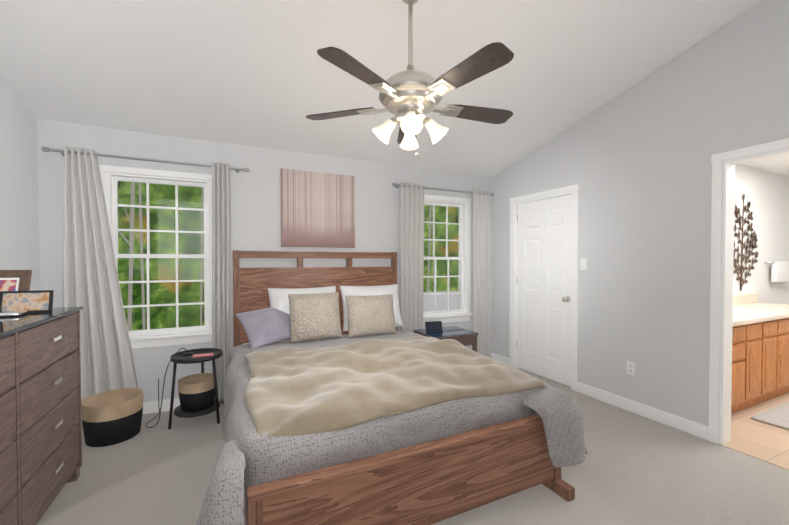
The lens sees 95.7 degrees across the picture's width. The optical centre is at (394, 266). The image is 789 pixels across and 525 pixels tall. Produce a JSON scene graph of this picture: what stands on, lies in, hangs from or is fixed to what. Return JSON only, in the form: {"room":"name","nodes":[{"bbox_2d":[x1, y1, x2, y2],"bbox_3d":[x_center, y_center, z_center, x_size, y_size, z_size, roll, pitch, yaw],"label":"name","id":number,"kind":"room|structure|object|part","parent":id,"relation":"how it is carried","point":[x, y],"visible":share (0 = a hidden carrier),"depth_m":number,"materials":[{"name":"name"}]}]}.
{"room":"bedroom","nodes":[
{"label":"bedroom","id":0,"kind":"room"},
{"bbox_2d":[0,73,39,290],"bbox_3d":[-1.794,-0.519,0.578,0.120,3.690,5.131,0,1,-26],"label":"wall","id":1,"kind":"structure","parent":0,"point":[19,236],"depth_m":2.52,"materials":[{"name":"paint"}]},
{"bbox_2d":[37,119,493,402],"bbox_3d":[-0.761,0.025,3.840,4.788,2.500,0.150,0,1,-26],"label":"wall","id":2,"kind":"structure","parent":0,"point":[256,207],"depth_m":3.42,"materials":[{"name":"paint"}]},
{"bbox_2d":[42,146,248,172],"bbox_3d":[-2.039,-0.898,3.070,1.460,0.040,0.112,0,1,-26],"label":"curtain rod","id":3,"kind":"object","parent":2,"relation":"attached to","point":[45,149],"visible":0.98,"depth_m":2.99,"materials":[{"name":"silver metal"}]},
{"bbox_2d":[63,146,143,427],"bbox_3d":[-2.365,0.173,2.888,0.534,2.206,0.077,0,1,-26],"label":"curtain","id":4,"kind":"object","parent":3,"relation":"hanging from","point":[91,285],"visible":0.75,"depth_m":2.86,"materials":[{"name":"fabric"}]},
{"bbox_2d":[212,162,231,404],"bbox_3d":[-1.582,0.167,3.262,0.170,2.205,0.073,0,1,-26],"label":"curtain","id":5,"kind":"object","parent":3,"relation":"hanging from","point":[221,271],"visible":0.83,"depth_m":3.25,"materials":[{"name":"fabric"}]},
{"bbox_2d":[99,165,211,348],"bbox_3d":[-2.071,-0.067,3.185,0.900,1.545,0.200,0,1,-26],"label":"window","id":6,"kind":"structure","parent":2,"relation":"in","point":[148,337],"depth_m":3.17,"materials":[{"name":"white wood"}]},
{"bbox_2d":[143,353,492,414],"bbox_3d":[-0.725,1.224,3.784,4.548,0.105,0.016,0,1,-26],"label":"baseboard","id":7,"kind":"structure","parent":2,"relation":"attached to","point":[151,407],"depth_m":3.13,"materials":[{"name":"white wood"}]},
{"bbox_2d":[281,168,354,247],"bbox_3d":[-0.782,-0.585,3.715,0.770,0.775,0.032,0,1,-26],"label":"picture","id":8,"kind":"object","parent":2,"relation":"attached to","point":[317,209],"visible":0.9,"depth_m":3.69,"materials":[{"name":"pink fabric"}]},
{"bbox_2d":[392,183,493,195],"bbox_3d":[0.614,-0.917,4.336,1.440,0.040,0.112,0,1,-26],"label":"curtain rod","id":9,"kind":"object","parent":2,"relation":"attached to","point":[395,185],"visible":0.88,"depth_m":4.24,"materials":[{"name":"silver metal"}]},
{"bbox_2d":[400,182,423,331],"bbox_3d":[0.202,0.154,4.113,0.324,2.205,0.073,0,1,-26],"label":"panel","id":10,"kind":"object","parent":9,"relation":"hanging from","point":[411,248],"visible":0.75,"depth_m":4.10,"materials":[{"name":"fabric"}]},
{"bbox_2d":[473,190,490,357],"bbox_3d":[1.123,0.147,4.552,0.304,2.205,0.073,0,1,-26],"label":"panel","id":11,"kind":"object","parent":9,"relation":"hanging from","point":[481,264],"visible":0.88,"depth_m":4.54,"materials":[{"name":"fabric"}]},
{"bbox_2d":[423,194,472,324],"bbox_3d":[0.591,-0.077,4.456,0.820,1.565,0.200,0,1,-26],"label":"window","id":12,"kind":"structure","parent":2,"relation":"in","point":[462,313],"depth_m":4.53,"materials":[{"name":"white wood"}]},
{"bbox_2d":[113,178,461,329],"bbox_3d":[-0.765,-0.089,3.827,3.620,1.370,0.003,0,1,-26],"label":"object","id":13,"kind":"structure","parent":0,"point":[204,241],"depth_m":3.23,"materials":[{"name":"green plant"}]},
{"bbox_2d":[0,0,759,176],"bbox_3d":[0.312,-1.776,1.564,4.788,1.367,5.131,0,1,-26],"label":"ceiling","id":14,"kind":"structure","parent":0,"point":[260,73],"depth_m":2.54,"materials":[{"name":"white paint"}]},
{"bbox_2d":[306,0,513,154],"bbox_3d":[0.128,-1.128,2.043,1.268,0.976,1.277,0,1,-26],"label":"ceiling fan","id":15,"kind":"object","parent":14,"relation":"hanging from","point":[410,97],"visible":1,"depth_m":1.92,"materials":[{"name":"brown wood"}]},
{"bbox_2d":[37,368,788,524],"bbox_3d":[2.005,1.346,2.421,8.540,0.104,5.131,0,1,-26],"label":"floor","id":16,"kind":"structure","parent":0,"point":[634,469],"depth_m":2.19,"materials":[{"name":"carpet"}]},
{"bbox_2d":[0,270,82,524],"bbox_3d":[-1.839,0.672,1.450,0.498,1.282,1.486,0,1,-26],"label":"dresser","id":17,"kind":"object","parent":16,"relation":"on","point":[40,419],"visible":1,"depth_m":1.76,"materials":[{"name":"brown wood"}]},
{"bbox_2d":[0,280,16,290],"bbox_3d":[-2.221,0.138,2.000,0.159,0.120,0.053,0,1,-26],"label":"photo","id":18,"kind":"object","parent":17,"relation":"attached to","point":[5,285],"depth_m":2.01},
{"bbox_3d":[-2.221,0.139,2.001,0.276,0.234,0.102,0,1,-26],"label":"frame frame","id":19,"kind":"part","parent":17,"relation":"part of","materials":[{"name":"brown wood"}]},
{"bbox_2d":[2,292,48,310],"bbox_3d":[-2.011,0.194,1.950,0.197,0.096,0.037,0,1,-26],"label":"photo","id":20,"kind":"object","parent":17,"relation":"on","point":[11,301],"depth_m":1.95,"materials":[{"name":"multicoloured paper"}]},
{"bbox_3d":[-2.012,0.195,1.952,0.222,0.122,0.053,0,1,-26],"label":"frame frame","id":21,"kind":"part","parent":17,"relation":"part of","materials":[{"name":"black metal"}]},
{"bbox_2d":[81,388,143,446],"bbox_3d":[-2.138,1.143,2.717,0.376,0.300,0.376,0,1,-26],"label":"hamper","id":22,"kind":"object","parent":16,"relation":"on","point":[111,417],"visible":0.98,"depth_m":2.60,"materials":[{"name":"black wicker"}]},
{"bbox_2d":[145,348,222,428],"bbox_3d":[-1.754,0.980,2.996,0.565,0.620,0.518,0,1,-26],"label":"side table","id":23,"kind":"object","parent":16,"relation":"on","point":[198,394],"visible":1,"depth_m":2.88,"materials":[{"name":"black metal"}]},
{"bbox_2d":[196,250,587,524],"bbox_3d":[-0.263,0.579,2.647,2.061,1.430,2.365,0,1,-26],"label":"bed","id":24,"kind":"object","parent":16,"relation":"on","point":[346,402],"visible":1,"depth_m":1.89,"materials":[{"name":"brown wood"}]},
{"bbox_2d":[235,307,290,348],"bbox_3d":[-1.073,0.520,3.215,0.709,0.336,0.480,0,1,-26],"label":"pillow","id":25,"kind":"object","parent":24,"relation":"on","point":[267,328],"depth_m":3.10,"materials":[{"name":"purple fabric"}]},
{"bbox_3d":[-0.286,0.855,2.745,1.600,0.275,2.025,0,1,-26],"label":"mattress","id":26,"kind":"part","parent":24,"relation":"part of","materials":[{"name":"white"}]},
{"bbox_2d":[268,286,335,313],"bbox_3d":[-0.862,0.427,3.423,0.700,0.476,0.218,0,1,-26],"label":"pillow","id":27,"kind":"object","parent":24,"relation":"on","point":[278,297],"depth_m":3.33,"materials":[{"name":"white fabric"}]},
{"bbox_2d":[288,292,341,342],"bbox_3d":[-0.721,0.460,3.267,0.504,0.446,0.184,0,1,-26],"label":"cushion","id":28,"kind":"object","parent":24,"relation":"on","point":[313,318],"depth_m":3.21,"materials":[{"name":"beige fabric"}]},
{"bbox_3d":[-0.741,0.405,3.690,1.580,1.106,0.067,0,1,-26],"label":"headboard panel","id":29,"kind":"part","parent":24,"relation":"part of","materials":[{"name":"brown wood"}]},
{"bbox_2d":[345,294,395,336],"bbox_3d":[-0.225,0.476,3.482,0.525,0.404,0.185,0,1,-26],"label":"cushion","id":30,"kind":"object","parent":24,"relation":"on","point":[372,315],"depth_m":3.42,"materials":[{"name":"beige fabric"}]},
{"bbox_2d":[340,284,402,330],"bbox_3d":[-0.234,0.422,3.732,0.705,0.476,0.220,0,1,-26],"label":"pillow","id":31,"kind":"object","parent":24,"relation":"on","point":[392,289],"depth_m":3.72,"materials":[{"name":"white fabric"}]},
{"bbox_2d":[222,330,547,511],"bbox_3d":[-0.215,0.924,2.593,1.879,0.489,1.879,0,1,-26],"label":"comforter","id":32,"kind":"object","parent":24,"relation":"on","point":[273,449],"depth_m":1.78,"materials":[{"name":"grey fabric"}]},
{"bbox_2d":[244,336,545,437],"bbox_3d":[-0.090,0.765,2.427,1.756,0.314,1.402,0,1,-26],"label":"blanket","id":33,"kind":"object","parent":24,"relation":"on","point":[416,386],"depth_m":1.97,"materials":[{"name":"beige fabric"}]},
{"bbox_3d":[0.198,1.046,1.733,1.690,0.375,0.063,0,1,-26],"label":"footboard panel","id":34,"kind":"part","parent":24,"relation":"part of","materials":[{"name":"brown wood"}]},
{"bbox_2d":[413,321,478,351],"bbox_3d":[0.565,0.938,3.970,0.560,0.671,0.460,0,1,-26],"label":"nightstand","id":35,"kind":"object","parent":16,"relation":"on","point":[462,336],"visible":0.48,"depth_m":3.87,"materials":[{"name":"brown wood"}]},
{"bbox_3d":[0.565,0.726,3.967,0.552,0.004,0.452,0,1,-26],"label":"glass","id":36,"kind":"part","parent":35,"relation":"part of","materials":[{"name":"blue"}]},
{"bbox_2d":[731,318,788,413],"bbox_3d":[3.391,0.882,3.537,2.330,0.795,0.534,0,1,-26],"label":"bathroom vanity","id":37,"kind":"object","parent":16,"relation":"on","point":[760,352],"depth_m":3.19,"materials":[{"name":"brown wood"}]},
{"bbox_2d":[733,302,788,325],"bbox_3d":[3.388,0.463,3.515,2.350,0.045,0.560,0,1,-26],"label":"countertop","id":38,"kind":"structure","parent":37,"relation":"on","point":[747,313],"depth_m":3.36,"materials":[{"name":"beige stone"}]},
{"bbox_2d":[751,402,788,429],"bbox_3d":[3.834,1.276,3.115,1.600,0.022,0.530,0,1,-26],"label":"bath rug","id":39,"kind":"object","parent":16,"relation":"on","point":[777,416],"visible":1,"depth_m":3.01,"materials":[{"name":"white fabric"}]},
{"bbox_2d":[494,0,788,443],"bbox_3d":[2.058,-0.348,3.359,0.210,3.263,3.435,0,1,-26],"label":"wall","id":40,"kind":"structure","parent":0,"point":[647,147],"depth_m":2.94,"materials":[{"name":"paint"}]},
{"bbox_2d":[493,353,508,364],"bbox_3d":[1.384,1.211,4.626,0.016,0.105,0.311,0,1,-26],"label":"baseboard","id":41,"kind":"structure","parent":40,"relation":"attached to","point":[499,358],"depth_m":4.63,"materials":[{"name":"white wood"}]},
{"bbox_2d":[514,191,572,389],"bbox_3d":[1.717,0.247,4.072,0.124,2.050,0.830,0,1,-26],"label":"door frame","id":42,"kind":"structure","parent":40,"relation":"attached to","point":[515,268],"depth_m":4.40,"materials":[{"name":"white wood"}]},
{"bbox_3d":[1.653,0.217,4.040,0.022,2.110,0.958,0,1,-26],"label":"trim door casing","id":43,"kind":"part","parent":40,"relation":"part of","materials":[{"name":"white wood"}]},
{"bbox_2d":[517,194,572,386],"bbox_3d":[1.704,0.251,4.065,0.035,2.018,0.790,0,1,-26],"label":"door","id":44,"kind":"structure","parent":40,"relation":"attached to","point":[544,282],"depth_m":4.03,"materials":[{"name":"white wood"}]},
{"bbox_3d":[1.799,0.347,3.747,0.068,0.060,0.060,0,1,-26],"label":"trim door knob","id":45,"kind":"part","parent":40,"relation":"part of","materials":[{"name":"silver metal"}]},
{"bbox_2d":[580,258,586,269],"bbox_3d":[1.883,-0.020,3.560,0.016,0.116,0.072,0,1,-26],"label":"light switch","id":46,"kind":"object","parent":40,"relation":"attached to","point":[583,263],"visible":1,"depth_m":3.56,"materials":[{"name":"white plastic"}]},
{"bbox_2d":[627,361,634,375],"bbox_3d":[2.089,0.901,3.155,0.006,0.116,0.072,0,1,-26],"label":"outlet","id":47,"kind":"object","parent":40,"relation":"attached to","point":[630,368],"visible":1,"depth_m":3.15,"materials":[{"name":"white plastic"}]},
{"bbox_2d":[577,382,707,439],"bbox_3d":[2.095,1.234,3.137,0.016,0.105,1.090,0,1,-26],"label":"baseboard","id":48,"kind":"structure","parent":40,"relation":"attached to","point":[677,422],"depth_m":3.02,"materials":[{"name":"white wood"}]},
{"bbox_3d":[2.527,0.246,2.209,0.022,2.110,0.938,0,1,-26],"label":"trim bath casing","id":49,"kind":"part","parent":40,"relation":"part of","materials":[{"name":"white wood"}]},
{"bbox_2d":[719,148,788,444],"bbox_3d":[2.591,0.276,2.240,0.124,2.050,0.810,0,1,-26],"label":"trim","id":50,"kind":"structure","parent":40,"relation":"attached to","point":[727,299],"depth_m":2.58,"materials":[{"name":"white wood"}]},
{"bbox_2d":[733,155,788,304],"bbox_3d":[4.295,0.026,3.160,3.752,2.520,2.230,0,1,-26],"label":"wall","id":51,"kind":"structure","parent":0,"point":[762,186],"depth_m":4.34,"materials":[{"name":"white paint"}]},
{"bbox_2d":[733,194,757,290],"bbox_3d":[3.989,-0.277,4.098,0.811,1.118,0.020,0,1,-26],"label":"wall sculpture","id":52,"kind":"object","parent":51,"relation":"attached to","point":[743,246],"visible":0.75,"depth_m":4.11,"materials":[{"name":"brown metal"}]},
{"bbox_2d":[733,294,757,305],"bbox_3d":[3.271,0.387,3.757,2.350,0.099,0.020,0,1,-26],"label":"backsplash","id":53,"kind":"structure","parent":51,"relation":"attached to","point":[749,297],"depth_m":4.11,"materials":[{"name":"beige stone"}]},
{"bbox_2d":[765,261,788,281],"bbox_3d":[4.829,0.068,4.470,0.620,0.255,0.084,0,1,-26],"label":"towel rail","id":54,"kind":"object","parent":51,"relation":"attached to","point":[779,271],"visible":1,"depth_m":4.38,"materials":[{"name":"silver metal"}]},
{"label":"outside","id":55,"kind":"structure","parent":0,"visible":0},
{"bbox_2d":[423,291,457,311],"bbox_3d":[0.795,1.093,7.508,7.500,0.650,4.600,0,1,-26],"label":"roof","id":56,"kind":"structure","parent":55,"point":[442,304],"depth_m":7.73,"materials":[{"name":"white"}]},
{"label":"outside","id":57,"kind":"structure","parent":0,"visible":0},
{"bbox_2d":[118,182,144,330],"bbox_3d":[-6.240,-2.288,7.908,1.301,17.002,0.090,0,1,-26],"label":"trunk","id":58,"kind":"object","parent":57,"point":[131,246],"depth_m":8.07,"materials":[{"name":"white"}]},
{"bbox_2d":[179,188,202,325],"bbox_3d":[-5.606,-2.320,9.983,0.749,17.001,0.056,0,1,-26],"label":"trunk","id":59,"kind":"object","parent":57,"point":[201,239],"depth_m":10.07,"materials":[{"name":"white"}]},
{"bbox_2d":[117,181,457,329],"bbox_3d":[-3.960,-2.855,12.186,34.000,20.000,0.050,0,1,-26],"label":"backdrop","id":60,"kind":"structure","parent":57,"point":[188,201],"depth_m":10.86,"materials":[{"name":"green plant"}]},
{"bbox_2d":[424,205,433,291],"bbox_3d":[0.873,-2.341,11.303,1.192,17.002,0.080,0,1,-26],"label":"trunk","id":61,"kind":"object","parent":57,"point":[429,205],"depth_m":11.42,"materials":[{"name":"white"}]}
]}

